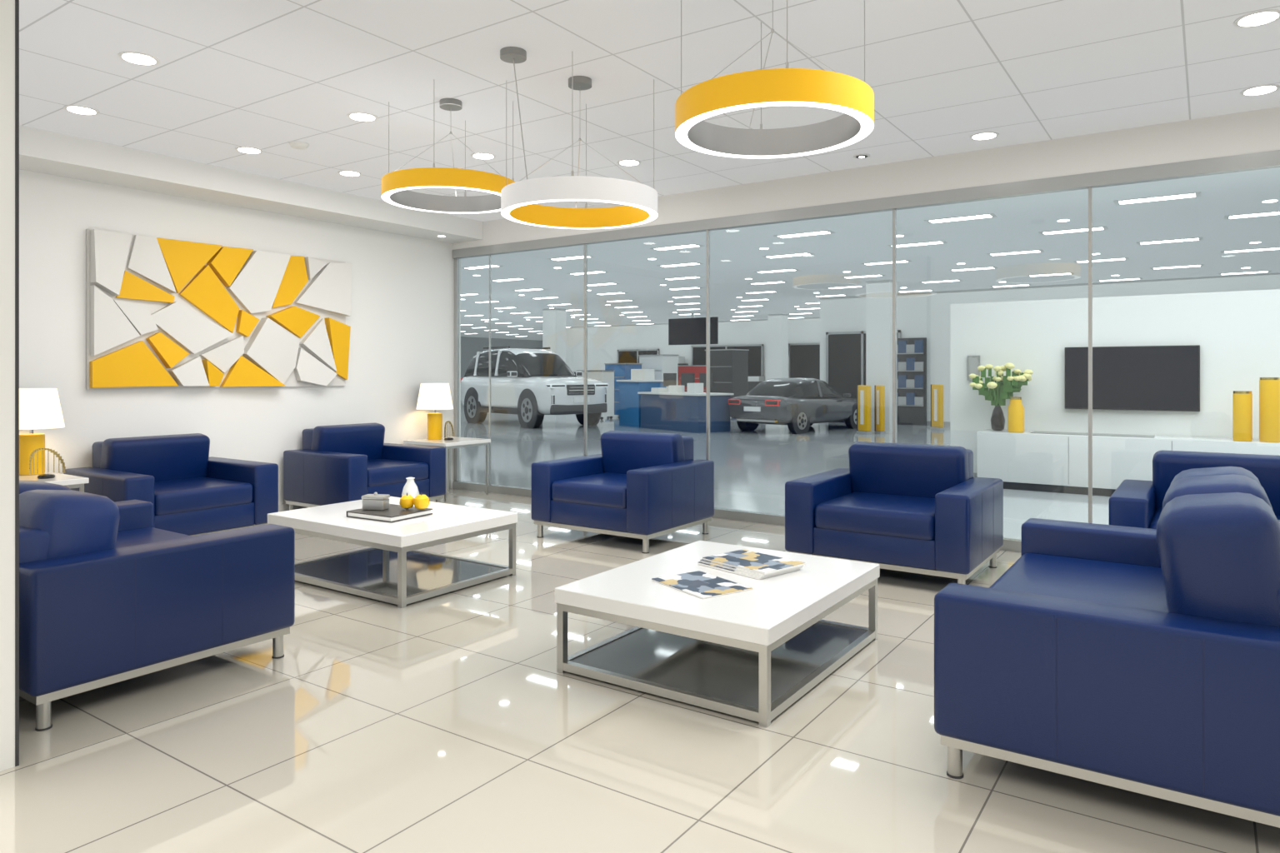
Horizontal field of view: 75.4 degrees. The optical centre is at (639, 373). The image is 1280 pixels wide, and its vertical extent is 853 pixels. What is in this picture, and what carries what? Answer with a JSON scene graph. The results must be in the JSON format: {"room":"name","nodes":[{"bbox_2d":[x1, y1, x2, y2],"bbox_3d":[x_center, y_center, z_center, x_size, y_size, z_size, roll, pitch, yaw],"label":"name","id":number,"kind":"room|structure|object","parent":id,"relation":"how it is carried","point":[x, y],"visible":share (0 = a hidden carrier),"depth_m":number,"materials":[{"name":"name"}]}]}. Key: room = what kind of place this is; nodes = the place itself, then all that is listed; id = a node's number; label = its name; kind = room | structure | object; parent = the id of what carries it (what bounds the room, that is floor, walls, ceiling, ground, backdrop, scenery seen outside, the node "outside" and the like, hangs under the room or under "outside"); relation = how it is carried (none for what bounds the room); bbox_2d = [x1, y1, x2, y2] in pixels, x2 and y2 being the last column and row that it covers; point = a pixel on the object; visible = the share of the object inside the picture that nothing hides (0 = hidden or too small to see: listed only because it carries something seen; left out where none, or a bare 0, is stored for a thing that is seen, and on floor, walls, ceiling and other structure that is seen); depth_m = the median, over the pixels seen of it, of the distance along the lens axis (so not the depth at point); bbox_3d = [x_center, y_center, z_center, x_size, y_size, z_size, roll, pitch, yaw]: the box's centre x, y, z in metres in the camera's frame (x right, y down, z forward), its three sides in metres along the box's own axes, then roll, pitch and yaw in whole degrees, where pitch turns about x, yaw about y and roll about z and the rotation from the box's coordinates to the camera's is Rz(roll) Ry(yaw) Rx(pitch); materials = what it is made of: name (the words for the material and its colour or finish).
{"room":"customer waiting lounge","nodes":[
{"label":"customer waiting lounge","id":0,"kind":"room"},
{"bbox_2d":[0,0,19,771],"bbox_3d":[-3.545,-0.175,3.577,3.655,2.850,0.225,0,0,34],"label":"wall","id":1,"kind":"structure","parent":0,"point":[9,9],"depth_m":2.62,"materials":[{"name":"white paint"}]},
{"bbox_2d":[19,125,482,504],"bbox_3d":[-4.579,-0.175,4.999,0.580,2.850,9.720,0,0,34],"label":"wall","id":2,"kind":"structure","parent":0,"point":[401,321],"depth_m":6.85,"materials":[{"name":"white paint"}]},
{"bbox_2d":[86,229,351,389],"bbox_3d":[-3.369,-0.468,6.922,0.152,1.175,2.190,0,0,34],"label":"wall art","id":3,"kind":"object","parent":2,"relation":"attached to","point":[162,312],"visible":1,"depth_m":6.73,"materials":[{"name":"white"}]},
{"bbox_2d":[278,480,453,512],"bbox_3d":[-4.749,1.205,5.042,0.012,0.090,9.599,0,0,34],"label":"baseboard","id":4,"kind":"structure","parent":2,"relation":"attached to","point":[282,507],"depth_m":7.38,"materials":[{"name":"white"}]},
{"bbox_2d":[0,401,1279,852],"bbox_3d":[4.863,1.280,19.064,52.000,0.060,43.600,0,0,34],"label":"floor","id":5,"kind":"structure","parent":0,"point":[448,722],"depth_m":2.80,"materials":[{"name":"tile"}]},
{"bbox_2d":[19,471,89,492],"bbox_3d":[-4.009,0.965,5.299,0.620,0.570,0.620,0,0,34],"label":"side table","id":6,"kind":"object","parent":5,"relation":"on","point":[69,481],"visible":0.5,"depth_m":5.34,"materials":[{"name":"white paint"}]},
{"bbox_2d":[19,388,64,475],"bbox_3d":[-4.097,0.392,5.578,0.370,0.575,0.370,0,0,34],"label":"table lamp","id":7,"kind":"object","parent":6,"relation":"on","point":[39,408],"visible":0.8,"depth_m":5.51,"materials":[{"name":"white fabric"}]},
{"bbox_2d":[29,448,65,479],"bbox_3d":[-3.845,0.583,5.372,0.176,0.193,0.099,0,0,1],"label":"leaf sculpture","id":8,"kind":"object","parent":6,"relation":"on","point":[42,476],"visible":1,"depth_m":5.36,"materials":[{"name":"gold metal"}]},
{"bbox_2d":[19,480,294,731],"bbox_3d":[-2.403,0.847,3.664,1.461,0.805,1.000,0,0,34],"label":"sofa","id":9,"kind":"object","parent":5,"relation":"on","point":[107,597],"visible":0.82,"depth_m":3.15,"materials":[{"name":"blue leather"}]},
{"bbox_2d":[115,527,192,549],"bbox_3d":[-2.353,0.885,3.736,1.080,0.160,0.815,0,0,34],"label":"seat cushion","id":10,"kind":"object","parent":9,"relation":"on","point":[127,537],"depth_m":4.09,"materials":[{"name":"blue leather"}]},
{"bbox_2d":[63,433,278,536],"bbox_3d":[-3.411,0.860,6.065,0.940,0.781,1.081,0,0,34],"label":"armchair","id":11,"kind":"object","parent":5,"relation":"on","point":[191,492],"visible":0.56,"depth_m":5.98,"materials":[{"name":"blue leather"}]},
{"bbox_2d":[100,433,209,481],"bbox_3d":[-3.622,0.662,6.210,0.212,0.386,0.730,0,0,34],"label":"cushion","id":12,"kind":"object","parent":11,"relation":"on","point":[179,457],"depth_m":6.16,"materials":[{"name":"blue leather"}]},
{"bbox_2d":[154,476,252,515],"bbox_3d":[-3.339,0.885,6.016,0.755,0.160,0.700,0,0,34],"label":"seat cushion","id":13,"kind":"object","parent":11,"relation":"on","point":[173,496],"depth_m":5.86,"materials":[{"name":"blue leather"}]},
{"bbox_2d":[283,422,445,510],"bbox_3d":[-2.461,0.860,7.451,0.940,0.781,1.051,0,0,34],"label":"armchair","id":14,"kind":"object","parent":5,"relation":"on","point":[334,464],"visible":0.78,"depth_m":7.23,"materials":[{"name":"blue leather"}]},
{"bbox_2d":[310,422,384,459],"bbox_3d":[-2.671,0.662,7.595,0.212,0.386,0.700,0,0,34],"label":"cushion","id":15,"kind":"object","parent":14,"relation":"on","point":[367,439],"depth_m":7.52,"materials":[{"name":"blue leather"}]},
{"bbox_2d":[367,459,428,486],"bbox_3d":[-2.389,0.885,7.401,0.755,0.160,0.670,0,0,34],"label":"seat cushion","id":16,"kind":"object","parent":14,"relation":"on","point":[381,472],"depth_m":7.23,"materials":[{"name":"blue leather"}]},
{"bbox_2d":[267,496,517,608],"bbox_3d":[-1.526,1.058,5.118,1.250,0.385,0.900,0,0,34],"label":"coffee table","id":17,"kind":"object","parent":5,"relation":"on","point":[393,570],"visible":0.75,"depth_m":4.90,"materials":[{"name":"white paint"}]},
{"bbox_2d":[361,492,389,510],"bbox_3d":[-1.611,0.778,5.048,0.148,0.108,0.088,0,0,9],"label":"box","id":18,"kind":"object","parent":17,"relation":"on","point":[370,502],"visible":1,"depth_m":5.01,"materials":[{"name":"white ceramic"}]},
{"bbox_2d":[346,504,432,522],"bbox_3d":[-1.518,0.847,5.027,0.383,0.034,0.330,0,0,30],"label":"book","id":19,"kind":"object","parent":17,"relation":"on","point":[394,513],"depth_m":4.94,"materials":[{"name":"grey paper"}]},
{"bbox_2d":[295,548,506,596],"bbox_3d":[-1.526,1.215,5.118,1.168,0.010,0.818,0,0,34],"label":"shelf","id":20,"kind":"object","parent":17,"relation":"attached to","point":[372,570],"depth_m":5.09,"materials":[{"name":"grey glass"}]},
{"bbox_2d":[399,493,414,509],"bbox_3d":[-1.421,0.778,5.051,0.090,0.095,0.090,0,0,34],"label":"apple","id":21,"kind":"object","parent":17,"relation":"on","point":[407,501],"visible":0.99,"depth_m":5.02,"materials":[{"name":"yellow food"}]},
{"bbox_2d":[401,477,419,498],"bbox_3d":[-1.540,0.781,5.558,0.116,0.165,0.116,0,0,34],"label":"vase","id":22,"kind":"object","parent":17,"relation":"on","point":[410,487],"visible":0.71,"depth_m":5.53,"materials":[{"name":"white ceramic"}]},
{"bbox_2d":[413,492,429,509],"bbox_3d":[-1.327,0.775,5.029,0.096,0.100,0.096,0,0,34],"label":"apple","id":23,"kind":"object","parent":17,"relation":"on","point":[421,502],"visible":1,"depth_m":5.00,"materials":[{"name":"yellow food"}]},
{"bbox_2d":[403,436,490,501],"bbox_3d":[-1.967,0.965,8.470,0.620,0.570,0.620,0,0,34],"label":"side table","id":24,"kind":"object","parent":5,"relation":"on","point":[457,442],"visible":0.81,"depth_m":8.36,"materials":[{"name":"white paint"}]},
{"bbox_2d":[416,383,453,439],"bbox_3d":[-2.107,0.392,8.506,0.370,0.575,0.370,0,0,34],"label":"table lamp","id":25,"kind":"object","parent":24,"relation":"on","point":[434,397],"visible":1,"depth_m":8.40,"materials":[{"name":"white fabric"}]},
{"bbox_2d":[444,420,454,439],"bbox_3d":[-1.947,0.583,8.437,0.099,0.193,0.176,0,0,-13],"label":"leaf sculpture","id":26,"kind":"object","parent":24,"relation":"on","point":[447,422],"visible":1,"depth_m":8.41,"materials":[{"name":"silver metal"}]},
{"bbox_2d":[460,336,542,378],"bbox_3d":[7.635,-0.350,23.105,52.400,3.200,34.200,0,0,34],"label":"wall","id":27,"kind":"structure","parent":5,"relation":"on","point":[470,347],"depth_m":45.28,"materials":[{"name":"white paint"}]},
{"bbox_2d":[617,349,659,363],"bbox_3d":[-0.085,0.150,33.064,2.000,2.200,0.050,0,0,34],"label":"window","id":28,"kind":"structure","parent":27,"relation":"attached to","point":[623,356],"depth_m":33.20,"materials":[{"name":"clear glass"}]},
{"bbox_2d":[691,344,763,376],"bbox_3d":[3.213,-0.350,30.801,3.000,1.400,0.050,0,0,34],"label":"window","id":29,"kind":"structure","parent":27,"relation":"attached to","point":[755,352],"depth_m":30.28,"materials":[{"name":"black glass"}]},
{"bbox_2d":[788,343,819,379],"bbox_3d":[6.718,0.100,28.397,3.500,2.300,0.050,0,0,34],"label":"window","id":30,"kind":"structure","parent":27,"relation":"attached to","point":[804,358],"depth_m":29.04,"materials":[{"name":"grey glass"}]},
{"bbox_2d":[825,330,900,422],"bbox_3d":[5.562,0.100,20.701,1.900,2.300,0.050,0,0,34],"label":"door","id":31,"kind":"structure","parent":27,"relation":"attached to","point":[845,351],"depth_m":20.94,"materials":[{"name":"grey glass"}]},
{"bbox_2d":[460,346,608,428],"bbox_3d":[-2.680,0.332,20.364,2.100,1.969,4.100,0,0,-42],"label":"suv","id":32,"kind":"object","parent":5,"relation":"on","point":[531,384],"visible":0.98,"depth_m":19.54,"materials":[{"name":"white paint"}]},
{"bbox_2d":[542,308,565,363],"bbox_3d":[-2.600,-0.350,25.155,0.500,3.200,0.500,0,0,34],"label":"column","id":33,"kind":"structure","parent":5,"relation":"on","point":[553,319],"depth_m":24.97,"materials":[{"name":"white paint"}]},
{"bbox_2d":[576,370,614,419],"bbox_3d":[-1.204,0.585,22.591,0.840,1.330,0.640,0,0,29],"label":"tool cart","id":34,"kind":"object","parent":5,"relation":"on","point":[603,376],"visible":0.44,"depth_m":22.41,"materials":[{"name":"white"}]},
{"bbox_2d":[531,430,714,553],"bbox_3d":[-0.126,0.860,6.382,1.081,0.781,0.940,0,0,34],"label":"armchair","id":35,"kind":"object","parent":5,"relation":"on","point":[644,486],"visible":1,"depth_m":6.16,"materials":[{"name":"blue leather"}]},
{"bbox_2d":[551,472,626,509],"bbox_3d":[-0.175,0.885,6.310,0.700,0.160,0.755,0,0,34],"label":"seat cushion","id":36,"kind":"object","parent":35,"relation":"on","point":[577,490],"depth_m":6.06,"materials":[{"name":"blue leather"}]},
{"bbox_2d":[600,430,684,474],"bbox_3d":[0.019,0.662,6.593,0.730,0.386,0.212,0,0,34],"label":"cushion","id":37,"kind":"object","parent":35,"relation":"on","point":[622,452],"depth_m":6.52,"materials":[{"name":"blue leather"}]},
{"bbox_2d":[604,363,642,417],"bbox_3d":[-0.472,0.485,23.443,0.640,1.530,0.940,0,0,-41],"label":"tool cart","id":38,"kind":"object","parent":5,"relation":"on","point":[622,371],"visible":0.24,"depth_m":23.15,"materials":[{"name":"blue"}]},
{"bbox_2d":[638,354,679,391],"bbox_3d":[0.529,0.360,23.894,0.640,1.780,1.040,0,0,-41],"label":"tool cart","id":39,"kind":"object","parent":5,"relation":"on","point":[661,363],"visible":0.16,"depth_m":23.54,"materials":[{"name":"white"}]},
{"bbox_2d":[616,369,734,433],"bbox_3d":[0.704,0.575,18.746,1.000,1.350,3.100,0,0,-36],"label":"desk","id":40,"kind":"object","parent":5,"relation":"on","point":[645,402],"visible":0.95,"depth_m":18.19,"materials":[{"name":"blue"}]},
{"bbox_2d":[677,365,705,392],"bbox_3d":[1.642,0.510,24.363,0.940,1.480,0.540,0,0,24],"label":"tool cart","id":41,"kind":"object","parent":5,"relation":"on","point":[697,369],"visible":0.08,"depth_m":24.12,"materials":[{"name":"red metal"}]},
{"bbox_2d":[555,540,879,728],"bbox_3d":[0.385,1.074,3.679,0.980,0.352,1.200,0,0,34],"label":"coffee table","id":42,"kind":"object","parent":5,"relation":"on","point":[751,655],"visible":0.96,"depth_m":3.40,"materials":[{"name":"white paint"}]},
{"bbox_2d":[651,570,752,599],"bbox_3d":[0.258,0.894,3.512,0.260,0.006,0.360,0,0,-34],"label":"magazine","id":43,"kind":"object","parent":42,"relation":"on","point":[699,584],"visible":1,"depth_m":3.49,"materials":[{"name":"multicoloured paper"}]},
{"bbox_2d":[570,622,867,709],"bbox_3d":[0.385,1.215,3.679,0.898,0.010,1.118,0,0,34],"label":"shelf","id":44,"kind":"object","parent":42,"relation":"attached to","point":[727,674],"depth_m":3.48,"materials":[{"name":"grey glass"}]},
{"bbox_2d":[697,549,804,579],"bbox_3d":[0.512,0.880,3.830,0.296,0.033,0.396,0,0,-41],"label":"magazine","id":45,"kind":"object","parent":42,"relation":"on","point":[751,564],"visible":1,"depth_m":3.77,"materials":[{"name":"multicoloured paper"}]},
{"bbox_2d":[704,349,749,399],"bbox_3d":[2.500,0.285,23.894,1.040,1.930,0.740,0,0,44],"label":"shelving unit","id":46,"kind":"object","parent":5,"relation":"on","point":[729,367],"visible":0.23,"depth_m":23.55,"materials":[{"name":"grey"}]},
{"bbox_2d":[677,355,789,391],"bbox_3d":[4.770,0.115,29.315,9.250,2.271,0.600,0,0,34],"label":"wall","id":47,"kind":"structure","parent":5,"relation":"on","point":[753,382],"depth_m":29.50,"materials":[{"name":"white paint"}]},
{"bbox_2d":[768,314,788,379],"bbox_3d":[4.587,-0.350,27.500,0.500,3.200,0.500,0,0,34],"label":"column","id":48,"kind":"structure","parent":5,"relation":"on","point":[777,323],"depth_m":27.30,"materials":[{"name":"white paint"}]},
{"bbox_2d":[728,377,856,434],"bbox_3d":[3.609,0.698,18.404,1.632,1.199,3.720,0,0,44],"label":"car","id":49,"kind":"object","parent":5,"relation":"on","point":[798,403],"visible":0.9,"depth_m":17.39,"materials":[{"name":"grey paint"}]},
{"bbox_2d":[856,385,871,434],"bbox_3d":[4.604,0.750,17.026,0.120,1.000,0.352,0,0,-21],"label":"bollard","id":50,"kind":"object","parent":5,"relation":"on","point":[863,392],"visible":1,"depth_m":16.95,"materials":[{"name":"yellow metal"}]},
{"bbox_2d":[865,280,892,433],"bbox_3d":[5.135,-0.350,17.605,0.500,3.200,0.500,0,0,34],"label":"column","id":51,"kind":"structure","parent":5,"relation":"on","point":[878,293],"depth_m":17.38,"materials":[{"name":"white paint"}]},
{"bbox_2d":[874,385,885,434],"bbox_3d":[4.929,0.750,17.026,0.120,1.000,0.212,0,0,-21],"label":"bollard","id":52,"kind":"object","parent":5,"relation":"on","point":[879,391],"visible":1,"depth_m":16.95,"materials":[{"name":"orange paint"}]},
{"bbox_2d":[785,441,1003,584],"bbox_3d":[1.627,0.860,5.277,1.111,0.781,0.940,0,0,34],"label":"armchair","id":53,"kind":"object","parent":5,"relation":"on","point":[913,508],"visible":0.89,"depth_m":5.07,"materials":[{"name":"blue leather"}]},
{"bbox_2d":[815,491,934,540],"bbox_3d":[1.577,0.885,5.205,0.730,0.160,0.755,0,0,34],"label":"seat cushion","id":54,"kind":"object","parent":53,"relation":"on","point":[872,516],"depth_m":4.97,"materials":[{"name":"blue leather"}]},
{"bbox_2d":[848,441,969,498],"bbox_3d":[1.771,0.662,5.488,0.760,0.386,0.212,0,0,34],"label":"cushion","id":55,"kind":"object","parent":53,"relation":"on","point":[900,470],"depth_m":5.41,"materials":[{"name":"blue leather"}]},
{"bbox_2d":[896,337,926,425],"bbox_3d":[6.380,0.200,20.098,1.090,2.100,0.140,0,0,34],"label":"shelving","id":56,"kind":"object","parent":5,"relation":"on","point":[911,352],"visible":0.7,"depth_m":19.94,"materials":[{"name":"grey"}]},
{"bbox_2d":[930,384,944,430],"bbox_3d":[6.560,0.750,18.278,0.120,1.000,0.312,0,0,-21],"label":"bollard","id":57,"kind":"object","parent":5,"relation":"on","point":[937,391],"visible":1,"depth_m":18.21,"materials":[{"name":"yellow metal"}]},
{"bbox_2d":[934,466,1279,828],"bbox_3d":[1.798,0.803,2.947,1.040,0.894,1.651,0,0,34],"label":"sofa","id":58,"kind":"object","parent":5,"relation":"on","point":[1138,660],"visible":1,"depth_m":2.32,"materials":[{"name":"blue leather"}]},
{"bbox_2d":[989,553,1168,612],"bbox_3d":[1.726,0.885,2.996,0.855,0.160,1.270,0,0,34],"label":"seat cushion","id":59,"kind":"object","parent":58,"relation":"on","point":[1105,579],"depth_m":3.23,"materials":[{"name":"blue leather"}]},
{"bbox_2d":[950,289,1279,477],"bbox_3d":[8.523,0.220,6.483,11.730,2.060,0.210,0,0,34],"label":"wall","id":60,"kind":"structure","parent":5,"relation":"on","point":[1237,333],"depth_m":8.79,"materials":[{"name":"white paint"}]},
{"bbox_2d":[967,355,979,380],"bbox_3d":[3.848,-0.058,9.555,0.137,0.289,0.022,0,0,34],"label":"intercom","id":61,"kind":"object","parent":60,"relation":"attached to","point":[973,362],"visible":0.71,"depth_m":9.55,"materials":[{"name":"silver metal"}]},
{"bbox_2d":[1065,345,1199,411],"bbox_3d":[5.122,0.052,8.662,1.217,0.667,0.053,0,0,34],"label":"wall-mounted tv","id":62,"kind":"object","parent":60,"relation":"attached to","point":[1140,377],"visible":1,"depth_m":8.61,"materials":[{"name":"black plastic"}]},
{"bbox_2d":[976,429,1279,496],"bbox_3d":[6.429,0.944,7.484,6.317,0.613,0.477,0,0,34],"label":"media console","id":63,"kind":"object","parent":5,"relation":"on","point":[1048,462],"visible":0.72,"depth_m":8.54,"materials":[{"name":"white laminate"}]},
{"bbox_2d":[969,362,1033,430],"bbox_3d":[3.990,0.261,9.184,0.627,0.754,0.437,0,0,10],"label":"flower vase","id":64,"kind":"object","parent":63,"relation":"on","point":[1003,387],"visible":1,"depth_m":9.14,"materials":[{"name":"black"}]},
{"bbox_2d":[1007,396,1024,432],"bbox_3d":[4.067,0.448,8.963,0.164,0.380,0.164,0,0,34],"label":"vase","id":65,"kind":"object","parent":63,"relation":"on","point":[1015,409],"visible":1,"depth_m":8.90,"materials":[{"name":"yellow ceramic"}]},
{"bbox_2d":[1232,390,1252,441],"bbox_3d":[5.689,0.403,7.821,0.150,0.470,0.150,0,0,34],"label":"vase","id":66,"kind":"object","parent":63,"relation":"on","point":[1242,400],"visible":1,"depth_m":7.76,"materials":[{"name":"yellow ceramic"}]},
{"bbox_2d":[1259,377,1279,442],"bbox_3d":[5.863,0.338,7.709,0.164,0.600,0.164,0,0,34],"label":"vase","id":67,"kind":"object","parent":63,"relation":"on","point":[1269,387],"visible":1,"depth_m":7.65,"materials":[{"name":"yellow ceramic"}]},
{"bbox_2d":[1108,450,1279,529],"bbox_3d":[3.299,0.860,4.639,1.101,0.781,0.940,0,0,34],"label":"armchair","id":68,"kind":"object","parent":5,"relation":"on","point":[1134,503],"visible":0.38,"depth_m":4.72,"materials":[{"name":"blue leather"}]},
{"bbox_2d":[1149,507,1279,529],"bbox_3d":[3.250,0.885,4.567,0.720,0.160,0.755,0,0,34],"label":"seat cushion","id":69,"kind":"object","parent":68,"relation":"on","point":[1156,512],"depth_m":4.66,"materials":[{"name":"blue leather"}]},
{"bbox_2d":[1152,450,1279,516],"bbox_3d":[3.443,0.662,4.850,0.750,0.386,0.212,0,0,34],"label":"cushion","id":70,"kind":"object","parent":68,"relation":"on","point":[1166,464],"depth_m":4.82,"materials":[{"name":"blue leather"}]},
{"bbox_2d":[19,0,1279,221],"bbox_3d":[-0.761,-1.640,2.380,9.840,0.080,9.720,0,0,34],"label":"ceiling","id":71,"kind":"structure","parent":0,"point":[264,75],"depth_m":4.45,"materials":[{"name":"tile"}]},
{"bbox_2d":[63,105,99,114],"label":"recessed light","id":72,"kind":"object","parent":71,"relation":"in","point":[77,109],"depth_m":5.02,"materials":[{"name":"white plastic"}]},
{"bbox_2d":[117,51,159,65],"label":"recessed light","id":73,"kind":"object","parent":71,"relation":"in","point":[135,57],"depth_m":4.20,"materials":[{"name":"white plastic"}]},
{"bbox_2d":[235,146,263,154],"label":"recessed light","id":74,"kind":"object","parent":71,"relation":"in","point":[242,149],"depth_m":5.92,"materials":[{"name":"white plastic"}]},
{"bbox_2d":[289,140,309,149],"bbox_3d":[-2.371,-1.581,5.762,0.130,0.035,0.130,0,0,34],"label":"smoke detector","id":75,"kind":"object","parent":71,"relation":"attached to","point":[294,144],"visible":1,"depth_m":5.72,"materials":[{"name":"white plastic"}]},
{"bbox_2d":[337,170,362,176],"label":"recessed light","id":76,"kind":"object","parent":71,"relation":"in","point":[350,173],"depth_m":6.62,"materials":[{"name":"white"}]},
{"bbox_2d":[346,111,378,121],"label":"recessed light","id":77,"kind":"object","parent":71,"relation":"in","point":[357,116],"depth_m":5.15,"materials":[{"name":"white plastic"}]},
{"bbox_2d":[381,79,514,213],"bbox_3d":[-1.114,-1.308,4.878,0.780,0.585,0.780,0,0,34],"label":"pendant light","id":78,"kind":"object","parent":71,"relation":"hanging from","point":[396,185],"visible":0.89,"depth_m":4.70,"materials":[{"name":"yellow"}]},
{"bbox_2d":[470,152,495,159],"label":"recessed light","id":79,"kind":"object","parent":71,"relation":"in","point":[484,156],"depth_m":6.08,"materials":[{"name":"white"}]},
{"bbox_2d":[500,46,657,229],"bbox_3d":[-0.327,-1.230,4.518,0.849,0.740,0.849,0,0,-8],"label":"pendant light","id":80,"kind":"object","parent":71,"relation":"hanging from","point":[518,198],"visible":1,"depth_m":4.26,"materials":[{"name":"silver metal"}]},
{"bbox_2d":[616,159,641,165],"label":"recessed light","id":81,"kind":"object","parent":71,"relation":"in","point":[627,162],"depth_m":6.28,"materials":[{"name":"white plastic"}]},
{"bbox_2d":[675,0,874,158],"bbox_3d":[0.545,-1.292,3.400,0.800,0.615,0.800,0,0,34],"label":"pendant light","id":82,"kind":"object","parent":71,"relation":"hanging from","point":[851,96],"visible":1,"depth_m":3.19,"materials":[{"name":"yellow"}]},
{"bbox_2d":[969,131,999,139],"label":"recessed light","id":83,"kind":"object","parent":71,"relation":"in","point":[987,135],"depth_m":5.57,"materials":[{"name":"white plastic"}]},
{"bbox_2d":[1233,9,1279,27],"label":"recessed light","id":84,"kind":"object","parent":71,"relation":"in","point":[1258,17],"depth_m":3.72,"materials":[{"name":"white"}]},
{"bbox_2d":[1240,84,1279,95],"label":"recessed light","id":85,"kind":"object","parent":71,"relation":"in","point":[1262,89],"depth_m":4.67,"materials":[{"name":"white plastic"}]},
{"bbox_2d":[565,317,819,380],"bbox_3d":[2.683,-0.350,31.353,14.500,3.200,0.200,0,0,34],"label":"wall","id":86,"kind":"structure","parent":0,"point":[603,342],"depth_m":32.70,"materials":[{"name":"white paint"}]},
{"bbox_2d":[452,106,1279,552],"bbox_3d":[1.953,-0.375,6.336,9.620,3.250,0.125,0,0,34],"label":"wall","id":87,"kind":"structure","parent":0,"point":[1250,140],"depth_m":6.23,"materials":[{"name":"white paint"}]},
{"bbox_2d":[460,167,1279,340],"bbox_3d":[7.613,-1.980,23.072,52.000,0.060,33.880,0,0,34],"label":"ceiling","id":88,"kind":"structure","parent":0,"point":[736,254],"depth_m":13.90,"materials":[{"name":"grey paint"}]},
{"bbox_2d":[549,255,594,260],"bbox_3d":[-1.164,-1.944,13.925,0.832,0.011,0.285,0,0,34],"label":"fluorescent lights","id":89,"kind":"object","parent":88,"relation":"attached to","point":[582,256],"depth_m":13.95,"materials":[{"name":"white plastic"}]},
{"bbox_2d":[650,244,704,250],"bbox_3d":[0.559,-1.944,12.743,0.827,0.011,0.284,0,0,34],"label":"fluorescent lights","id":90,"kind":"object","parent":88,"relation":"attached to","point":[687,246],"depth_m":12.75,"materials":[{"name":"white plastic"}]},
{"bbox_2d":[658,262,702,267],"bbox_3d":[0.715,-1.944,14.810,0.828,0.011,0.289,0,0,34],"label":"fluorescent lights","id":91,"kind":"object","parent":88,"relation":"attached to","point":[689,263],"depth_m":14.81,"materials":[{"name":"white plastic"}]},
{"bbox_2d":[668,313,718,344],"bbox_3d":[1.726,-1.442,27.038,1.832,1.016,0.080,0,0,34],"label":"monitor","id":92,"kind":"object","parent":88,"relation":"hanging from","point":[692,331],"visible":1,"depth_m":27.03,"materials":[{"name":"black"}]},
{"bbox_2d":[763,252,814,258],"bbox_3d":[2.436,-1.944,13.629,0.820,0.011,0.290,0,0,34],"label":"fluorescent lights","id":93,"kind":"object","parent":88,"relation":"attached to","point":[803,253],"depth_m":13.61,"materials":[{"name":"white"}]},
{"bbox_2d":[773,230,834,238],"bbox_3d":[2.286,-1.944,11.558,0.827,0.011,0.285,0,0,34],"label":"fluorescent lights","id":94,"kind":"object","parent":88,"relation":"attached to","point":[827,232],"depth_m":11.57,"materials":[{"name":"white plastic"}]},
{"bbox_2d":[896,240,947,247],"bbox_3d":[4.194,-1.944,12.424,0.739,0.011,0.289,0,0,34],"label":"fluorescent lights","id":95,"kind":"object","parent":88,"relation":"attached to","point":[936,242],"depth_m":12.43,"materials":[{"name":"white plastic"}]},
{"bbox_2d":[924,213,996,223],"bbox_3d":[4.010,-1.944,10.376,0.818,0.011,0.284,0,0,34],"label":"fluorescent lights","id":96,"kind":"object","parent":88,"relation":"attached to","point":[989,215],"depth_m":10.38,"materials":[{"name":"white plastic"}]},
{"bbox_2d":[987,250,1044,255],"bbox_3d":[6.038,-1.944,13.334,0.821,0.011,0.289,0,0,34],"label":"fluorescent lights","id":97,"kind":"object","parent":88,"relation":"attached to","point":[1032,251],"depth_m":13.33,"materials":[{"name":"white plastic"}]},
{"bbox_2d":[1039,227,1088,234],"bbox_3d":[5.799,-1.944,11.322,0.601,0.011,0.290,0,0,34],"label":"fluorescent lights","id":98,"kind":"object","parent":88,"relation":"attached to","point":[1078,229],"depth_m":11.33,"materials":[{"name":"white"}]},
{"bbox_2d":[1113,191,1200,204],"bbox_3d":[5.732,-1.944,9.194,0.810,0.011,0.284,0,0,34],"label":"fluorescent lights","id":99,"kind":"object","parent":88,"relation":"attached to","point":[1192,194],"depth_m":9.20,"materials":[{"name":"white plastic"}]},
{"bbox_2d":[1136,237,1202,244],"bbox_3d":[7.760,-1.944,12.152,0.805,0.011,0.292,0,0,34],"label":"fluorescent lights","id":100,"kind":"object","parent":88,"relation":"attached to","point":[1195,238],"depth_m":12.15,"materials":[{"name":"white plastic"}]},
{"bbox_2d":[1150,264,1204,269],"bbox_3d":[9.793,-1.944,15.109,0.811,0.011,0.315,0,0,34],"label":"fluorescent lights","id":101,"kind":"object","parent":88,"relation":"attached to","point":[1189,266],"depth_m":15.11,"materials":[{"name":"white plastic"}]},
{"bbox_2d":[1220,247,1279,253],"bbox_3d":[9.614,-1.944,13.055,0.745,0.011,0.305,0,0,34],"label":"fluorescent lights","id":102,"kind":"object","parent":88,"relation":"attached to","point":[1269,248],"depth_m":13.06,"materials":[{"name":"white plastic"}]},
{"bbox_2d":[1224,210,1279,219],"bbox_3d":[7.502,-1.944,10.154,0.552,0.011,0.291,0,0,34],"label":"fluorescent lights","id":103,"kind":"object","parent":88,"relation":"attached to","point":[1268,213],"depth_m":10.17,"materials":[{"name":"white plastic"}]},
{"bbox_2d":[820,272,1279,426],"bbox_3d":[11.914,-0.350,16.526,17.500,3.200,0.210,0,0,34],"label":"wall","id":104,"kind":"structure","parent":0,"point":[927,314],"depth_m":19.61,"materials":[{"name":"white paint"}]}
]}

